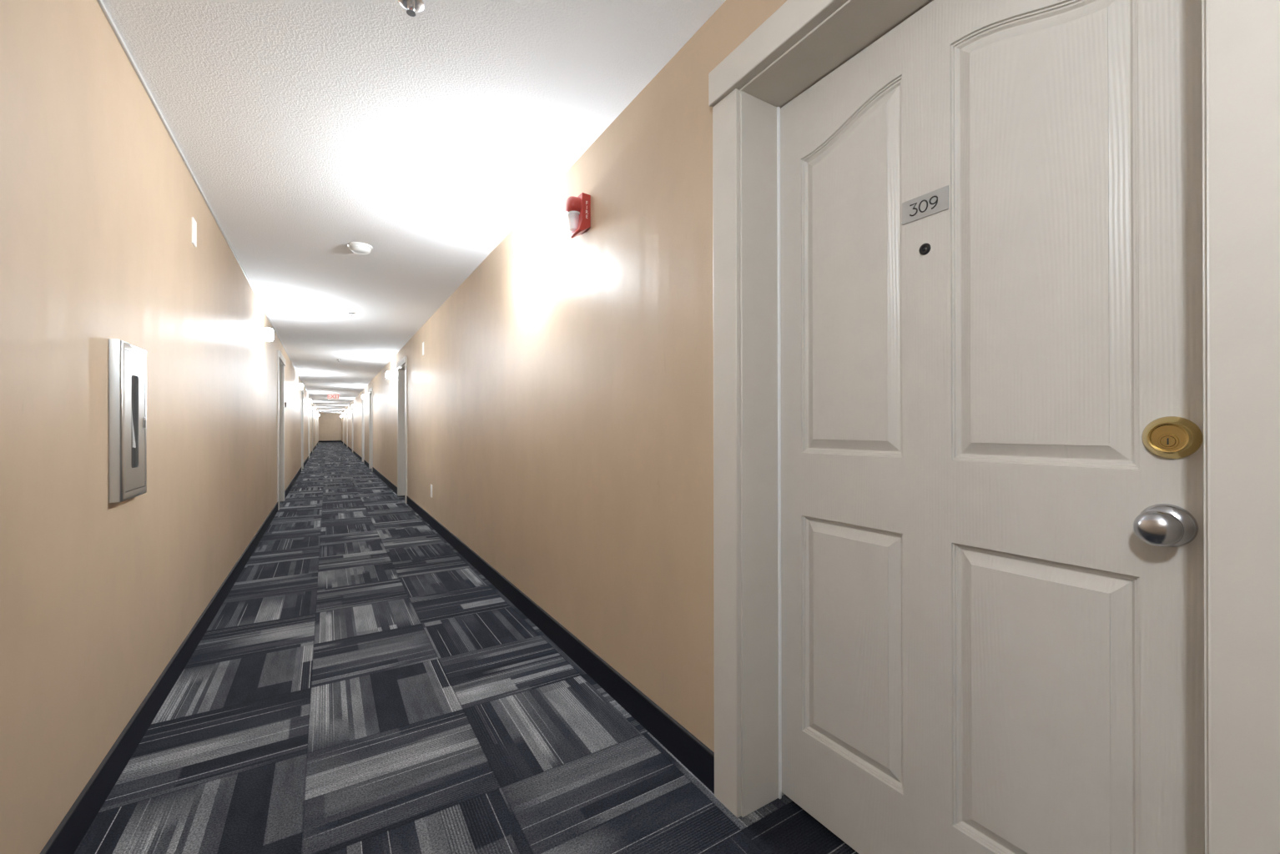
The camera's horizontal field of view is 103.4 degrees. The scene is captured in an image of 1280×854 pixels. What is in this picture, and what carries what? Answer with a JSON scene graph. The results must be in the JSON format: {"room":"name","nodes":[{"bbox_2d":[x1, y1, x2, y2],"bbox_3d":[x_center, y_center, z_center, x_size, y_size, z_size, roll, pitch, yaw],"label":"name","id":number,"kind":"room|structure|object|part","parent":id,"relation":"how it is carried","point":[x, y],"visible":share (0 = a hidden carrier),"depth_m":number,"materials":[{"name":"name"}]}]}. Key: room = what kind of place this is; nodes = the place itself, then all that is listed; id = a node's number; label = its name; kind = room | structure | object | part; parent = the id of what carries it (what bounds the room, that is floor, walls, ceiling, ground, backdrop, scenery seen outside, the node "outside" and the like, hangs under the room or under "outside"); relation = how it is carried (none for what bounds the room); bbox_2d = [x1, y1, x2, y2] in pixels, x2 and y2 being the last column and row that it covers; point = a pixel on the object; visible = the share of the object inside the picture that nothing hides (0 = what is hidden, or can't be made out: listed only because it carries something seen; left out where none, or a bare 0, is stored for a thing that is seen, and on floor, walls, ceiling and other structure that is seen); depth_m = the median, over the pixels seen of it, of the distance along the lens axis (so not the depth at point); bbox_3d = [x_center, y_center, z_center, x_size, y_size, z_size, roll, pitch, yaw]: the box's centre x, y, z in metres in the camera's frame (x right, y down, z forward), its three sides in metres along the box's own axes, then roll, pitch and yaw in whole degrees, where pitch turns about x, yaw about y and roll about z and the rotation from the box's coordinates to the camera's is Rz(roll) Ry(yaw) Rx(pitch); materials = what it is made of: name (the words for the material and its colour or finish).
{"room":"apartment building corridor","nodes":[
{"label":"apartment building corridor","id":0,"kind":"room"},
{"bbox_2d":[0,0,318,853],"bbox_3d":[-12.287,-0.021,18.444,0.340,2.313,50.700,0,0,-32],"label":"wall","id":1,"kind":"structure","parent":0,"point":[98,201],"depth_m":1.42,"materials":[{"name":"beige paint"}]},
{"bbox_2d":[108,338,146,503],"bbox_3d":[-1.645,-0.018,1.628,0.033,0.493,0.245,0,0,-32],"label":"fire extinguisher cabinet","id":2,"kind":"object","parent":1,"relation":"attached to","point":[127,362],"visible":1,"depth_m":1.56,"materials":[{"name":"silver metal"}]},
{"bbox_3d":[-1.654,-0.018,1.623,0.002,0.436,0.199,0,0,-32],"label":"panel","id":3,"kind":"part","parent":2,"relation":"part of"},
{"bbox_3d":[-1.635,-0.018,1.634,0.003,0.436,0.199,0,0,-32],"label":"cabinet door","id":4,"kind":"part","parent":2,"relation":"part of","materials":[{"name":"silver metal"}]},
{"bbox_2d":[39,502,277,853],"bbox_3d":[-1.781,1.030,1.828,0.010,0.113,11.390,0,0,-32],"label":"baseboard","id":5,"kind":"structure","parent":1,"relation":"attached to","point":[71,831],"depth_m":1.68,"materials":[{"name":"black rubber"}]},
{"bbox_2d":[191,216,196,246],"bbox_3d":[-2.190,-0.957,2.481,0.009,0.125,0.075,0,0,-32],"label":"cover plate","id":6,"kind":"object","parent":1,"relation":"attached to","point":[194,222],"visible":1,"depth_m":2.47,"materials":[{"name":"white plastic"}]},
{"bbox_2d":[96,0,317,411],"bbox_3d":[-12.141,-1.171,18.538,0.009,0.013,50.700,0,0,-32],"label":"trim","id":7,"kind":"structure","parent":1,"relation":"attached to","point":[101,3],"depth_m":2.03,"materials":[{"name":"white paint"}]},
{"bbox_2d":[259,327,273,341],"bbox_3d":[-3.669,-0.912,4.964,0.108,0.128,0.110,0,0,-32],"label":"wall lamp","id":8,"kind":"object","parent":1,"relation":"attached to","point":[267,334],"visible":1,"depth_m":4.93,"materials":[{"name":"white plastic"}]},
{"bbox_3d":[-3.709,-0.910,4.939,0.013,0.110,0.110,0,0,-32],"label":"plate","id":9,"kind":"part","parent":8,"relation":"part of","materials":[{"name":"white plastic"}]},
{"bbox_2d":[277,350,285,510],"bbox_3d":[-5.143,0.043,7.083,0.227,2.117,1.082,0,0,-32],"label":"door frame","id":10,"kind":"structure","parent":1,"relation":"attached to","point":[280,360],"depth_m":7.48,"materials":[{"name":"white wood"}]},
{"bbox_3d":[-4.808,0.090,6.715,0.016,2.022,0.100,0,0,-32],"label":"casing","id":11,"kind":"part","parent":10,"relation":"part of","materials":[{"name":"white wood"}]},
{"bbox_3d":[-5.061,-0.968,7.137,0.030,0.096,1.082,0,0,-32],"label":"header casing","id":12,"kind":"part","parent":10,"relation":"part of","materials":[{"name":"white wood"}]},
{"bbox_3d":[-5.323,0.092,7.547,0.016,2.022,0.100,0,0,-32],"label":"casing","id":13,"kind":"part","parent":10,"relation":"part of","materials":[{"name":"white wood"}]},
{"bbox_2d":[284,467,301,498],"bbox_3d":[-6.963,1.054,10.188,0.010,0.113,6.120,0,0,-32],"label":"baseboard","id":14,"kind":"structure","parent":1,"relation":"attached to","point":[291,484],"depth_m":9.19,"materials":[{"name":"black rubber"}]},
{"bbox_2d":[297,383,302,389],"bbox_3d":[-7.489,-0.894,11.126,0.108,0.128,0.110,0,0,-32],"label":"wall lamp","id":15,"kind":"object","parent":1,"relation":"attached to","point":[299,386],"visible":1,"depth_m":11.10,"materials":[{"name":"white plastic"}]},
{"bbox_2d":[301,388,304,471],"bbox_3d":[-8.937,0.061,13.203,0.227,2.117,1.082,0,0,-32],"label":"door frame","id":16,"kind":"structure","parent":1,"relation":"attached to","point":[302,390],"depth_m":13.61,"materials":[{"name":"white wood"}]},
{"bbox_3d":[-8.601,0.108,12.835,0.016,2.022,0.100,0,0,-32],"label":"casing","id":17,"kind":"part","parent":16,"relation":"part of","materials":[{"name":"white wood"}]},
{"bbox_3d":[-9.116,0.110,13.666,0.016,2.022,0.100,0,0,-32],"label":"casing","id":18,"kind":"part","parent":16,"relation":"part of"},
{"bbox_2d":[303,456,308,467],"bbox_3d":[-10.393,1.070,15.721,0.010,0.113,4.740,0,0,-32],"label":"baseboard","id":19,"kind":"structure","parent":1,"relation":"attached to","point":[307,459],"depth_m":15.44,"materials":[{"name":"black rubber"}]},
{"bbox_2d":[307,398,309,458],"bbox_3d":[-12.003,0.076,18.149,0.227,2.117,1.082,0,0,-32],"label":"door frame","id":20,"kind":"structure","parent":1,"relation":"attached to","point":[309,399],"depth_m":18.56,"materials":[{"name":"white wood"}]},
{"bbox_2d":[312,405,313,453],"bbox_3d":[-14.769,0.089,22.611,0.227,2.117,1.082,0,0,-32],"label":"door frame","id":21,"kind":"structure","parent":1,"relation":"attached to","point":[312,405],"depth_m":22.20,"materials":[{"name":"white wood"}]},
{"bbox_3d":[-14.433,0.135,22.244,0.016,2.022,0.100,0,0,-32],"label":"casing","id":22,"kind":"part","parent":21,"relation":"part of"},
{"bbox_2d":[315,411,316,445],"bbox_3d":[-19.353,0.110,30.006,0.227,2.117,1.082,0,0,-32],"label":"door frame","id":23,"kind":"structure","parent":1,"relation":"attached to","point":[315,411],"depth_m":29.60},
{"bbox_2d":[318,413,341,440],"bbox_3d":[-24.873,0.041,40.526,2.215,2.413,0.100,0,0,-32],"label":"wall","id":24,"kind":"structure","parent":0,"point":[330,424],"depth_m":40.48,"materials":[{"name":"beige paint"}]},
{"bbox_2d":[318,440,341,442],"bbox_3d":[-24.842,1.142,40.478,1.535,0.110,0.010,0,0,-32],"label":"baseboard","id":25,"kind":"structure","parent":24,"relation":"attached to","point":[319,440],"depth_m":40.47,"materials":[{"name":"black rubber"}]},
{"bbox_2d":[102,0,725,413],"bbox_3d":[-11.493,-1.203,18.940,2.215,0.050,50.700,0,0,-32],"label":"ceiling","id":26,"kind":"structure","parent":0,"point":[309,129],"depth_m":2.04,"materials":[{"name":"white paint"}]},
{"bbox_2d":[327,393,340,400],"bbox_3d":[-10.628,-1.060,17.534,0.374,0.245,0.060,0,0,-32],"label":"exit sign","id":27,"kind":"object","parent":26,"relation":"hanging from","point":[333,396],"visible":1,"depth_m":17.51,"materials":[{"name":"white plastic"}]},
{"bbox_2d":[347,241,372,254],"bbox_3d":[-1.890,-1.199,3.409,0.150,0.050,0.144,0,0,-32],"label":"smoke detector","id":28,"kind":"object","parent":26,"relation":"attached to","point":[358,248],"visible":1,"depth_m":3.37,"materials":[{"name":"plastic"}]},
{"bbox_2d":[398,0,424,16],"bbox_3d":[-0.661,-1.212,1.458,0.072,0.034,0.072,0,0,30],"label":"sprinkler head","id":29,"kind":"object","parent":26,"relation":"attached to","point":[412,7],"visible":1,"depth_m":1.46},
{"bbox_2d":[74,442,858,853],"bbox_3d":[-11.489,1.160,18.936,2.215,0.050,50.700,0,0,-32],"label":"floor","id":30,"kind":"structure","parent":0,"point":[360,687],"depth_m":1.81,"materials":[{"name":"carpet"}]},
{"bbox_2d":[341,0,787,752],"bbox_3d":[-10.694,-0.022,19.432,0.340,2.313,50.700,0,0,-32],"label":"wall","id":31,"kind":"structure","parent":0,"point":[560,413],"depth_m":2.11,"materials":[{"name":"beige paint"}]},
{"bbox_2d":[342,413,343,443],"bbox_3d":[-20.172,0.120,34.558,0.227,2.117,1.082,0,0,-32],"label":"door frame","id":32,"kind":"structure","parent":31,"relation":"attached to","point":[343,413],"depth_m":34.89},
{"bbox_2d":[347,409,347,448],"bbox_3d":[-16.399,0.102,28.472,0.227,2.117,1.082,0,0,-32],"label":"door frame","id":33,"kind":"structure","parent":31,"relation":"attached to","point":[347,410],"depth_m":27.97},
{"bbox_2d":[351,405,353,452],"bbox_3d":[-12.711,0.085,22.522,0.227,2.117,1.082,0,0,-32],"label":"door frame","id":34,"kind":"structure","parent":31,"relation":"attached to","point":[351,405],"depth_m":22.85,"materials":[{"name":"white wood"}]},
{"bbox_2d":[352,450,362,461],"bbox_3d":[-10.770,1.077,19.223,0.010,0.113,6.570,0,0,-32],"label":"baseboard","id":35,"kind":"structure","parent":31,"relation":"attached to","point":[354,452],"depth_m":18.85,"materials":[{"name":"black rubber"}]},
{"bbox_2d":[361,396,364,462],"bbox_3d":[-8.681,0.066,16.020,0.227,2.117,1.082,0,0,-32],"label":"door frame","id":36,"kind":"structure","parent":31,"relation":"attached to","point":[363,400],"depth_m":16.34,"materials":[{"name":"white wood"}]},
{"bbox_3d":[-8.501,0.112,15.556,0.016,2.022,0.100,0,0,-32],"label":"casing","id":37,"kind":"part","parent":36,"relation":"part of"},
{"bbox_2d":[363,459,368,468],"bbox_3d":[-7.872,1.064,14.548,0.010,0.113,2.270,0,0,-32],"label":"baseboard","id":38,"kind":"structure","parent":31,"relation":"attached to","point":[365,463],"depth_m":14.50,"materials":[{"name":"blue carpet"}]},
{"bbox_2d":[368,387,372,468],"bbox_3d":[-6.916,0.058,13.173,0.227,2.117,1.082,0,0,-32],"label":"door frame","id":39,"kind":"structure","parent":31,"relation":"attached to","point":[370,390],"depth_m":13.51,"materials":[{"name":"white wood"}]},
{"bbox_3d":[-7.251,0.106,13.540,0.016,2.022,0.100,0,0,-32],"label":"casing","id":40,"kind":"part","parent":39,"relation":"part of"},
{"bbox_3d":[-6.736,0.104,12.709,0.016,2.022,0.100,0,0,-32],"label":"casing","id":41,"kind":"part","parent":39,"relation":"part of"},
{"bbox_2d":[372,467,397,494],"bbox_3d":[-5.306,1.052,10.409,0.010,0.113,5.310,0,0,-32],"label":"baseboard","id":42,"kind":"structure","parent":31,"relation":"attached to","point":[392,486],"depth_m":9.78,"materials":[{"name":"black rubber"}]},
{"bbox_2d":[386,371,393,378],"bbox_3d":[-4.353,-0.904,8.776,0.108,0.128,0.110,0,0,-32],"label":"wall lamp","id":43,"kind":"object","parent":31,"relation":"attached to","point":[389,375],"visible":1,"depth_m":8.74,"materials":[{"name":"white plastic"}]},
{"bbox_2d":[396,356,407,503],"bbox_3d":[-3.549,0.042,7.742,0.227,2.117,1.082,0,0,-32],"label":"door frame","id":44,"kind":"structure","parent":31,"relation":"attached to","point":[401,366],"depth_m":8.08,"materials":[{"name":"white wood"}]},
{"bbox_3d":[-3.885,0.091,8.109,0.016,2.022,0.100,0,0,-32],"label":"casing","id":45,"kind":"part","parent":44,"relation":"part of","materials":[{"name":"white wood"}]},
{"bbox_3d":[-3.635,-0.969,7.691,0.030,0.096,1.082,0,0,-32],"label":"header casing","id":46,"kind":"part","parent":44,"relation":"part of","materials":[{"name":"white wood"}]},
{"bbox_3d":[-3.369,0.088,7.278,0.016,2.022,0.100,0,0,-32],"label":"casing","id":47,"kind":"part","parent":44,"relation":"part of","materials":[{"name":"white wood"}]},
{"bbox_2d":[422,342,423,355],"bbox_3d":[-2.586,-0.935,6.024,0.009,0.150,0.100,0,0,-32],"label":"cover plate","id":48,"kind":"object","parent":31,"relation":"attached to","point":[423,342],"visible":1,"depth_m":6.02,"materials":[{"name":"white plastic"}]},
{"bbox_2d":[430,484,432,498],"bbox_3d":[-2.294,0.704,5.553,0.010,0.140,0.078,0,0,-32],"label":"wall outlet","id":49,"kind":"object","parent":31,"relation":"attached to","point":[430,485],"visible":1,"depth_m":5.52,"materials":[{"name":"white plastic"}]},
{"bbox_2d":[406,495,714,794],"bbox_3d":[-1.557,1.034,4.360,0.010,0.113,6.763,0,0,-32],"label":"baseboard","id":50,"kind":"structure","parent":31,"relation":"attached to","point":[687,748],"depth_m":2.06,"materials":[{"name":"black rubber"}]},
{"bbox_2d":[564,192,590,238],"bbox_3d":[-0.279,-0.931,2.224,0.091,0.169,0.101,0,0,-32],"label":"fire alarm","id":51,"kind":"object","parent":31,"relation":"attached to","point":[577,209],"visible":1,"depth_m":2.19,"materials":[{"name":"red plastic"}]},
{"bbox_2d":[780,0,1204,853],"bbox_3d":[0.627,0.065,1.103,0.111,1.994,0.860,0,0,-32],"label":"door","id":52,"kind":"structure","parent":31,"relation":"in","point":[991,279],"depth_m":0.99,"materials":[{"name":"white wood"}]},
{"bbox_3d":[0.629,-0.489,1.117,0.003,0.050,0.102,0,0,-32],"label":"number plate","id":53,"kind":"part","parent":52,"relation":"part of","materials":[{"name":"silver metal"}]},
{"bbox_2d":[708,0,1279,853],"bbox_3d":[0.583,0.022,1.075,0.227,2.117,1.082,0,0,-32],"label":"door frame","id":54,"kind":"structure","parent":31,"relation":"attached to","point":[803,42],"depth_m":0.66,"materials":[{"name":"white wood"}]},
{"bbox_3d":[0.248,0.071,1.443,0.016,2.022,0.100,0,0,-32],"label":"casing","id":55,"kind":"part","parent":54,"relation":"part of","materials":[{"name":"white wood"}]},
{"bbox_3d":[0.497,-0.989,1.025,0.030,0.096,1.082,0,0,-32],"label":"header casing","id":56,"kind":"part","parent":54,"relation":"part of","materials":[{"name":"white wood"}]},
{"bbox_3d":[0.763,0.069,0.612,0.016,2.022,0.100,0,0,-32],"label":"casing","id":57,"kind":"part","parent":54,"relation":"part of","materials":[{"name":"white wood"}]}
]}

